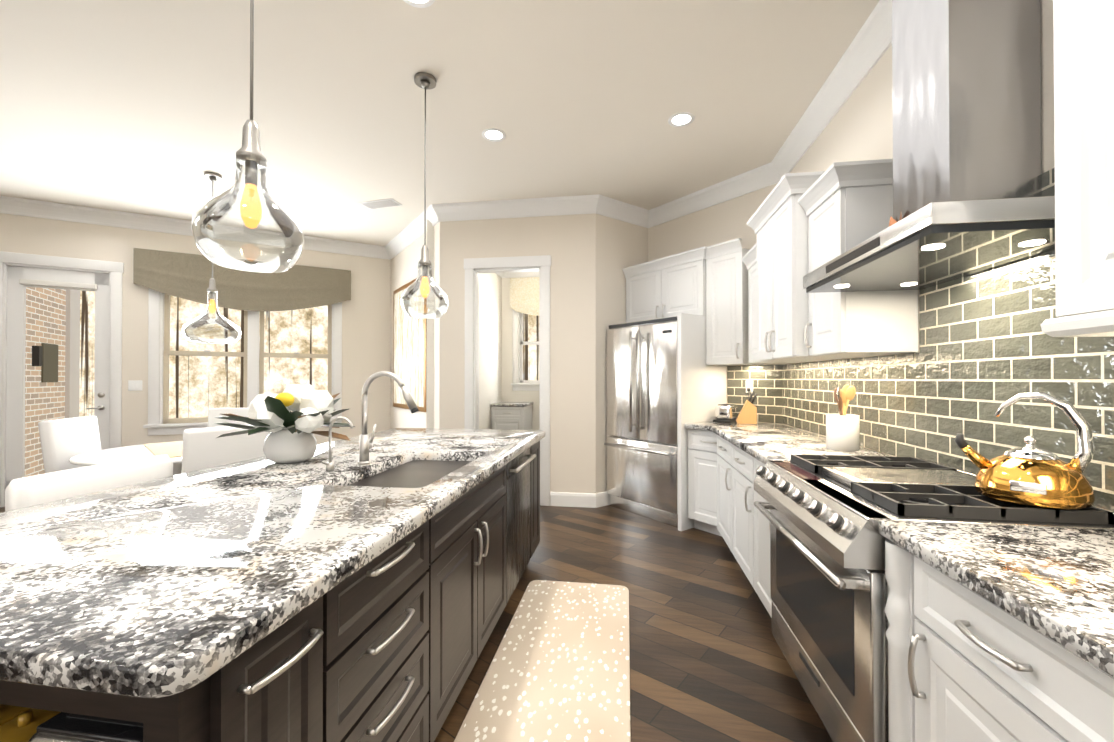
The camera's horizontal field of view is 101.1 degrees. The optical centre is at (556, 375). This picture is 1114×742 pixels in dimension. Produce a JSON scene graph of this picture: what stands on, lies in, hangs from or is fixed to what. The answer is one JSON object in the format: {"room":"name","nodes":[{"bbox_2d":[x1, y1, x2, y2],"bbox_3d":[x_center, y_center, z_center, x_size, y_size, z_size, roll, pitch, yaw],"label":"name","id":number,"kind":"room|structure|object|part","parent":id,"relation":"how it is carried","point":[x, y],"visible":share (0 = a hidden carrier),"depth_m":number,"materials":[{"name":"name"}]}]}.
{"room":"kitchen and dining room","nodes":[
{"label":"kitchen and dining room","id":0,"kind":"room"},
{"bbox_2d":[0,505,832,741],"bbox_3d":[-2.675,1.367,2.803,9.000,0.100,10.240,0,0,9],"label":"floor","id":1,"kind":"structure","parent":0,"point":[709,662],"depth_m":2.34,"materials":[{"name":"brown wood"}]},
{"bbox_2d":[38,416,100,472],"bbox_3d":[-3.502,0.824,3.545,0.540,0.998,0.450,0,0,-12],"label":"dining chair","id":2,"kind":"object","parent":1,"relation":"on","point":[63,441],"visible":0.21,"depth_m":3.40,"materials":[{"name":"white fabric"}]},
{"bbox_2d":[5,454,172,511],"bbox_3d":[-1.511,0.823,1.680,0.500,0.976,0.500,0,0,9],"label":"bar stool","id":3,"kind":"object","parent":1,"relation":"on","point":[23,492],"visible":0.12,"depth_m":1.65,"materials":[{"name":"white leather"}]},
{"bbox_2d":[69,444,181,475],"bbox_3d":[-3.014,0.954,3.646,1.200,0.738,1.200,0,0,9],"label":"dining table","id":4,"kind":"object","parent":1,"relation":"on","point":[110,455],"visible":0.21,"depth_m":3.34,"materials":[{"name":"white ceramic"}]},
{"bbox_2d":[144,441,182,457],"bbox_3d":[-3.014,0.581,3.648,1.000,0.006,0.340,0,-1,44],"label":"table runner","id":5,"kind":"object","parent":4,"relation":"on","point":[171,449],"visible":0.43,"depth_m":3.62,"materials":[{"name":"beige fabric"}]},
{"bbox_2d":[182,425,269,473],"bbox_3d":[-2.243,0.820,3.024,0.540,0.998,0.450,0,-1,39],"label":"dining chair","id":6,"kind":"object","parent":1,"relation":"on","point":[204,448],"visible":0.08,"depth_m":2.81,"materials":[{"name":"white fabric"}]},
{"bbox_2d":[208,408,250,426],"bbox_3d":[-3.264,0.830,4.510,0.450,0.998,0.540,0,0,-16],"label":"dining chair","id":7,"kind":"object","parent":1,"relation":"on","point":[213,413],"visible":0.04,"depth_m":4.67,"materials":[{"name":"white fabric"}]},
{"bbox_2d":[0,436,544,741],"bbox_3d":[-0.822,0.878,2.086,1.100,0.870,2.730,0,0,9],"label":"kitchen island","id":8,"kind":"object","parent":1,"relation":"on","point":[349,598],"depth_m":1.19,"materials":[{"name":"brown wood"}]},
{"bbox_2d":[0,704,60,741],"bbox_3d":[-1.006,0.708,0.836,0.180,0.190,0.120,0,0,9],"label":"canisters","id":9,"kind":"object","parent":8,"relation":"in","point":[19,724],"visible":0.52,"depth_m":0.83,"materials":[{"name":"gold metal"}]},
{"bbox_2d":[28,712,142,741],"bbox_3d":[-0.737,0.686,0.810,0.250,0.234,0.230,0,0,9],"label":"toaster","id":10,"kind":"object","parent":8,"relation":"in","point":[64,727],"visible":0.27,"depth_m":0.74,"materials":[{"name":"black metal"}]},
{"bbox_2d":[0,428,544,711],"bbox_3d":[-0.878,0.420,2.088,1.190,0.046,2.830,0,0,9],"label":"island countertop","id":11,"kind":"structure","parent":8,"relation":"on","point":[134,593],"depth_m":1.01,"materials":[{"name":"white stone"}]},
{"bbox_2d":[215,384,354,463],"bbox_3d":[-1.224,0.218,2.101,0.605,0.358,0.576,0,0,9],"label":"flower vase","id":12,"kind":"object","parent":11,"relation":"on","point":[290,438],"visible":1,"depth_m":2.04,"materials":[{"name":"white ceramic"}]},
{"bbox_2d":[321,416,353,470],"bbox_3d":[-0.900,0.282,1.877,0.121,0.226,0.068,0,0,9],"label":"tap","id":13,"kind":"object","parent":11,"relation":"on","point":[330,465],"visible":1,"depth_m":1.89,"materials":[{"name":"grey metal"}]},
{"bbox_2d":[358,371,418,464],"bbox_3d":[-0.751,0.188,2.064,0.283,0.417,0.092,0,0,9],"label":"faucet","id":14,"kind":"object","parent":11,"relation":"on","point":[366,444],"visible":1,"depth_m":2.04,"materials":[{"name":"grey metal"}]},
{"bbox_2d":[491,402,532,429],"bbox_3d":[-0.700,0.890,7.218,0.532,0.915,0.669,0,0,9],"label":"pantry cabinet","id":15,"kind":"object","parent":1,"relation":"on","point":[511,415],"visible":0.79,"depth_m":6.94,"materials":[{"name":"white wood"}]},
{"bbox_2d":[454,580,630,741],"bbox_3d":[-0.108,1.298,1.252,0.620,0.015,3.300,0,0,9],"label":"kitchen mat","id":16,"kind":"object","parent":1,"relation":"on","point":[558,670],"visible":0.98,"depth_m":1.99,"materials":[{"name":"beige fabric"}]},
{"bbox_2d":[604,313,726,530],"bbox_3d":[1.016,0.400,4.455,0.730,1.858,0.945,0,0,-36],"label":"refrigerator","id":17,"kind":"object","parent":1,"relation":"on","point":[642,417],"depth_m":4.15,"materials":[{"name":"silver metal"}]},
{"bbox_3d":[1.313,0.397,4.110,0.662,1.858,0.037,0,0,-36],"label":"fridge side panel","id":18,"kind":"part","parent":17,"relation":"part of","materials":[{"name":"white wood"}]},
{"bbox_2d":[688,433,716,534],"bbox_3d":[1.517,0.890,3.901,0.785,0.870,0.778,0,0,9],"label":"base cabinet","id":19,"kind":"object","parent":1,"relation":"on","point":[702,466],"depth_m":3.82,"materials":[{"name":"white wood"}]},
{"bbox_2d":[685,421,889,468],"bbox_3d":[1.395,0.428,3.205,0.814,0.046,2.191,0,0,9],"label":"countertop","id":20,"kind":"structure","parent":19,"relation":"on","point":[741,446],"depth_m":2.98,"materials":[{"name":"white stone"}]},
{"bbox_2d":[713,404,737,422],"bbox_3d":[1.500,0.332,4.057,0.160,0.155,0.200,0,-1,44],"label":"toaster","id":21,"kind":"object","parent":20,"relation":"on","point":[726,413],"visible":0.96,"depth_m":3.99,"materials":[{"name":"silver metal"}]},
{"bbox_2d":[736,391,757,423],"bbox_3d":[1.621,0.270,3.913,0.171,0.278,0.100,0,0,19],"label":"knife block","id":22,"kind":"object","parent":20,"relation":"on","point":[747,414],"visible":1,"depth_m":3.86,"materials":[{"name":"brown wood"}]},
{"bbox_2d":[826,385,859,450],"bbox_3d":[1.555,0.224,2.495,0.156,0.350,0.156,0,0,9],"label":"utensil crock","id":23,"kind":"object","parent":20,"relation":"on","point":[842,430],"visible":1,"depth_m":2.45,"materials":[{"name":"white ceramic"}]},
{"bbox_2d":[717,461,728,546],"bbox_3d":[1.531,0.887,3.359,0.592,0.870,0.550,0,0,9],"label":"base cabinet","id":24,"kind":"object","parent":1,"relation":"on","point":[722,469],"depth_m":3.42,"materials":[{"name":"white wood"}]},
{"bbox_2d":[729,469,748,579],"bbox_3d":[1.450,0.883,2.825,0.592,0.870,0.530,0,0,9],"label":"base cabinet","id":25,"kind":"object","parent":1,"relation":"on","point":[738,478],"depth_m":2.93,"materials":[{"name":"white wood"}]},
{"bbox_2d":[749,469,771,617],"bbox_3d":[1.376,0.880,2.332,0.592,0.870,0.466,0,0,9],"label":"base cabinet","id":26,"kind":"object","parent":1,"relation":"on","point":[759,525],"depth_m":2.51,"materials":[{"name":"white wood"}]},
{"bbox_2d":[754,454,1113,741],"bbox_3d":[1.206,0.835,1.658,0.724,0.950,0.904,0,0,9],"label":"range","id":27,"kind":"object","parent":1,"relation":"on","point":[830,588],"visible":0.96,"depth_m":1.47,"materials":[{"name":"silver metal"}]},
{"bbox_2d":[954,392,1095,509],"bbox_3d":[1.350,0.201,1.312,0.249,0.311,0.238,0,0,9],"label":"kettle","id":28,"kind":"object","parent":27,"relation":"on","point":[1029,474],"visible":1,"depth_m":1.25,"materials":[{"name":"gold metal"}]},
{"bbox_2d":[879,532,1113,741],"bbox_3d":[1.139,0.870,0.893,0.630,0.870,0.616,0,0,9],"label":"base cabinet","id":29,"kind":"object","parent":1,"relation":"on","point":[999,633],"depth_m":0.95,"materials":[{"name":"painted wood"},{"name":"satin nickel"}]},
{"bbox_2d":[879,520,1113,671],"bbox_3d":[0.985,0.405,-0.128,0.627,0.046,2.686,0,0,9],"label":"countertop","id":30,"kind":"structure","parent":29,"relation":"on","point":[1060,581],"depth_m":0.93,"materials":[{"name":"white stone"}]},
{"bbox_2d":[0,0,879,245],"bbox_3d":[-2.675,-1.853,2.825,9.000,0.100,10.240,0,0,9],"label":"ceiling","id":31,"kind":"structure","parent":0,"point":[137,106],"depth_m":2.97,"materials":[{"name":"beige paint"}]},
{"bbox_2d":[181,172,240,343],"bbox_3d":[-3.079,-1.043,4.094,0.430,1.498,0.430,0,0,9],"label":"pendant light","id":32,"kind":"object","parent":31,"relation":"hanging from","point":[205,319],"visible":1,"depth_m":4.10,"materials":[{"name":"clear glass"}]},
{"bbox_2d":[191,0,304,272],"bbox_3d":[-0.912,-1.069,1.370,0.280,1.484,0.280,0,0,9],"label":"pendant light","id":33,"kind":"object","parent":31,"relation":"hanging from","point":[208,215],"visible":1,"depth_m":1.37,"materials":[{"name":"clear glass"}]},
{"bbox_2d":[359,198,401,208],"bbox_3d":[-1.835,-1.782,4.771,0.400,0.012,0.180,0,0,17],"label":"ceiling vent","id":34,"kind":"object","parent":31,"relation":"in","point":[384,203],"visible":0.98,"depth_m":4.75,"materials":[{"name":"white metal"}]},
{"bbox_2d":[403,0,434,7],"bbox_3d":[-0.663,-1.804,2.156,0.180,0.005,0.180,0,0,9],"label":"recessed light","id":35,"kind":"object","parent":31,"relation":"in","point":[421,3],"visible":1,"depth_m":2.22,"materials":[{"name":"white"}]},
{"bbox_2d":[401,72,448,317],"bbox_3d":[-0.800,-1.079,2.779,0.280,1.444,0.280,0,0,9],"label":"pendant light","id":36,"kind":"object","parent":31,"relation":"hanging from","point":[424,80],"visible":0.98,"depth_m":2.78,"materials":[{"name":"clear glass"}]},
{"bbox_2d":[482,128,505,141],"bbox_3d":[-0.471,-1.795,3.422,0.180,0.005,0.180,0,0,9],"label":"recessed light","id":37,"kind":"object","parent":31,"relation":"in","point":[493,134],"visible":1,"depth_m":3.41,"materials":[{"name":"white"}]},
{"bbox_2d":[668,112,694,126],"bbox_3d":[0.874,-1.796,3.218,0.180,0.005,0.180,0,0,9],"label":"recessed light","id":38,"kind":"object","parent":31,"relation":"in","point":[681,119],"visible":1,"depth_m":3.21,"materials":[{"name":"white"}]},
{"bbox_2d":[0,0,1113,508],"bbox_3d":[-2.674,-0.242,2.814,8.998,3.120,10.240,0,0,9],"label":"wall","id":39,"kind":"structure","parent":0,"point":[980,356],"depth_m":4.63,"materials":[{"name":"beige paint"}]},
{"bbox_2d":[6,266,108,487],"bbox_3d":[-5.259,0.101,4.840,0.770,2.440,0.108,0,0,-29],"label":"door","id":40,"kind":"structure","parent":39,"relation":"in","point":[20,279],"depth_m":4.73,"materials":[{"name":"white wood"}]},
{"bbox_2d":[0,251,123,506],"bbox_3d":[-5.272,0.041,4.864,1.020,2.580,0.144,0,0,-29],"label":"door frame","id":41,"kind":"structure","parent":39,"relation":"attached to","point":[115,270],"depth_m":4.93,"materials":[{"name":"white wood"}]},
{"bbox_2d":[128,380,141,390],"bbox_3d":[-4.708,0.113,5.113,0.120,0.116,0.009,0,0,-29],"label":"light switch","id":42,"kind":"object","parent":39,"relation":"attached to","point":[134,385],"visible":1,"depth_m":5.11,"materials":[{"name":"white plastic"}]},
{"bbox_2d":[143,289,342,435],"bbox_3d":[-3.763,-0.276,5.681,2.040,1.915,0.180,0,0,-29],"label":"window","id":43,"kind":"structure","parent":39,"relation":"in","point":[155,426],"depth_m":5.46,"materials":[{"name":"white wood"}]},
{"bbox_2d":[133,248,350,310],"bbox_3d":[-3.726,-1.094,5.609,2.194,0.620,0.107,0,0,-29],"label":"window valance","id":44,"kind":"object","parent":43,"relation":"attached to","point":[187,276],"visible":0.94,"depth_m":5.51,"materials":[{"name":"beige fabric"}]},
{"bbox_3d":[-3.784,-0.268,5.718,1.740,1.650,0.085,0,0,-29],"label":"nook window sashes","id":45,"kind":"part","parent":43,"relation":"part of","materials":[{"name":"white wood"}]},
{"bbox_2d":[393,275,426,411],"bbox_3d":[-1.826,-0.363,5.657,0.040,1.560,1.300,0,0,-35],"label":"window","id":46,"kind":"structure","parent":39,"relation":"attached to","point":[409,349],"depth_m":5.55,"materials":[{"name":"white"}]},
{"bbox_2d":[0,0,891,277],"bbox_3d":[-2.651,-1.727,2.820,8.710,0.149,10.000,0,0,9],"label":"crown molding","id":47,"kind":"structure","parent":39,"relation":"attached to","point":[868,47],"depth_m":4.66,"materials":[{"name":"white wood"}]},
{"bbox_2d":[464,255,550,505],"bbox_3d":[-0.512,0.051,4.809,0.930,2.560,0.144,0,0,9],"label":"door frame","id":48,"kind":"structure","parent":39,"relation":"attached to","point":[474,267],"depth_m":4.74,"materials":[{"name":"white wood"}]},
{"bbox_2d":[510,277,538,315],"bbox_3d":[-0.274,-1.286,7.467,1.004,0.630,0.089,0,0,9],"label":"shade","id":49,"kind":"object","parent":39,"relation":"attached to","point":[524,295],"visible":0.42,"depth_m":7.48,"materials":[{"name":"beige fabric"}]},
{"bbox_2d":[511,310,538,390],"bbox_3d":[-0.262,-0.528,7.541,0.980,1.555,0.175,0,0,9],"label":"window","id":50,"kind":"structure","parent":39,"relation":"in","point":[517,385],"depth_m":7.56,"materials":[{"name":"white wood"}]},
{"bbox_3d":[-0.255,-0.525,7.588,0.720,1.310,0.060,0,0,9],"label":"pantry window sash","id":51,"kind":"part","parent":50,"relation":"part of","materials":[{"name":"white wood"}]},
{"bbox_2d":[550,491,609,507],"bbox_3d":[-3.174,1.248,2.879,7.651,0.140,10.000,0,0,9],"label":"baseboard","id":52,"kind":"structure","parent":39,"relation":"attached to","point":[587,500],"depth_m":4.64,"materials":[{"name":"white"}]},
{"bbox_2d":[622,238,763,365],"bbox_3d":[1.248,-0.612,4.422,0.404,1.040,1.335,0,0,-36],"label":"upper cabinet","id":53,"kind":"object","parent":39,"relation":"attached to","point":[710,283],"visible":0.96,"depth_m":4.09,"materials":[{"name":"white wood"}]},
{"bbox_2d":[746,381,752,398],"bbox_3d":[1.693,0.126,3.943,0.068,0.148,0.195,0,0,9],"label":"outlet","id":54,"kind":"object","parent":39,"relation":"attached to","point":[749,386],"visible":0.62,"depth_m":3.95,"materials":[{"name":"white plastic"}]},
{"bbox_2d":[741,243,811,363],"bbox_3d":[1.653,-0.528,3.448,0.374,0.860,0.536,0,0,9],"label":"upper cabinet","id":55,"kind":"object","parent":39,"relation":"attached to","point":[749,258],"visible":0.12,"depth_m":3.59,"materials":[{"name":"white wood"}]},
{"bbox_2d":[747,171,865,360],"bbox_3d":[1.521,-0.597,2.841,0.454,0.990,0.800,0,0,9],"label":"upper cabinet","id":56,"kind":"object","parent":39,"relation":"attached to","point":[777,222],"visible":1,"depth_m":2.67,"materials":[{"name":"white wood"}]},
{"bbox_2d":[798,159,917,355],"bbox_3d":[1.474,-0.536,2.268,0.374,0.860,0.442,0,0,9],"label":"upper cabinet","id":57,"kind":"object","parent":39,"relation":"attached to","point":[846,206],"visible":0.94,"depth_m":2.11,"materials":[{"name":"white wood"}]},
{"bbox_2d":[803,0,1054,292],"bbox_3d":[1.320,-1.095,1.654,0.494,1.425,0.910,0,0,9],"label":"range hood","id":58,"kind":"object","parent":39,"relation":"attached to","point":[968,199],"visible":1,"depth_m":1.49,"materials":[{"name":"silver metal"}]},
{"bbox_2d":[1041,0,1113,336],"bbox_3d":[1.199,-0.595,0.511,0.394,1.007,1.144,0,0,9],"label":"upper cabinet","id":59,"kind":"object","parent":39,"relation":"attached to","point":[1084,138],"visible":1,"depth_m":0.98,"materials":[{"name":"white wood"}]},
{"label":"outside","id":60,"kind":"structure","parent":0,"visible":0},
{"bbox_2d":[79,290,327,417],"bbox_3d":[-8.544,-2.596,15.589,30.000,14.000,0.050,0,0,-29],"label":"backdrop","id":61,"kind":"structure","parent":60,"point":[200,386],"depth_m":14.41,"materials":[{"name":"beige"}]},
{"bbox_3d":[-6.959,1.433,6.506,6.634,0.120,6.520,0,0,9],"label":"floor","id":62,"kind":"structure","parent":0,"visible":0},
{"bbox_2d":[25,287,79,476],"bbox_3d":[-6.528,-0.239,5.579,0.356,3.250,2.325,0,0,-30],"label":"brick wall","id":63,"kind":"structure","parent":62,"relation":"on","point":[52,371],"depth_m":5.94,"materials":[{"name":"brown brick"}]},
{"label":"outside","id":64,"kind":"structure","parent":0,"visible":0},
{"bbox_2d":[523,313,538,379],"bbox_3d":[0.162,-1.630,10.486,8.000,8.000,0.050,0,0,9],"label":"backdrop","id":65,"kind":"structure","parent":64,"point":[530,352],"depth_m":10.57,"materials":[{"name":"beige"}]}
]}

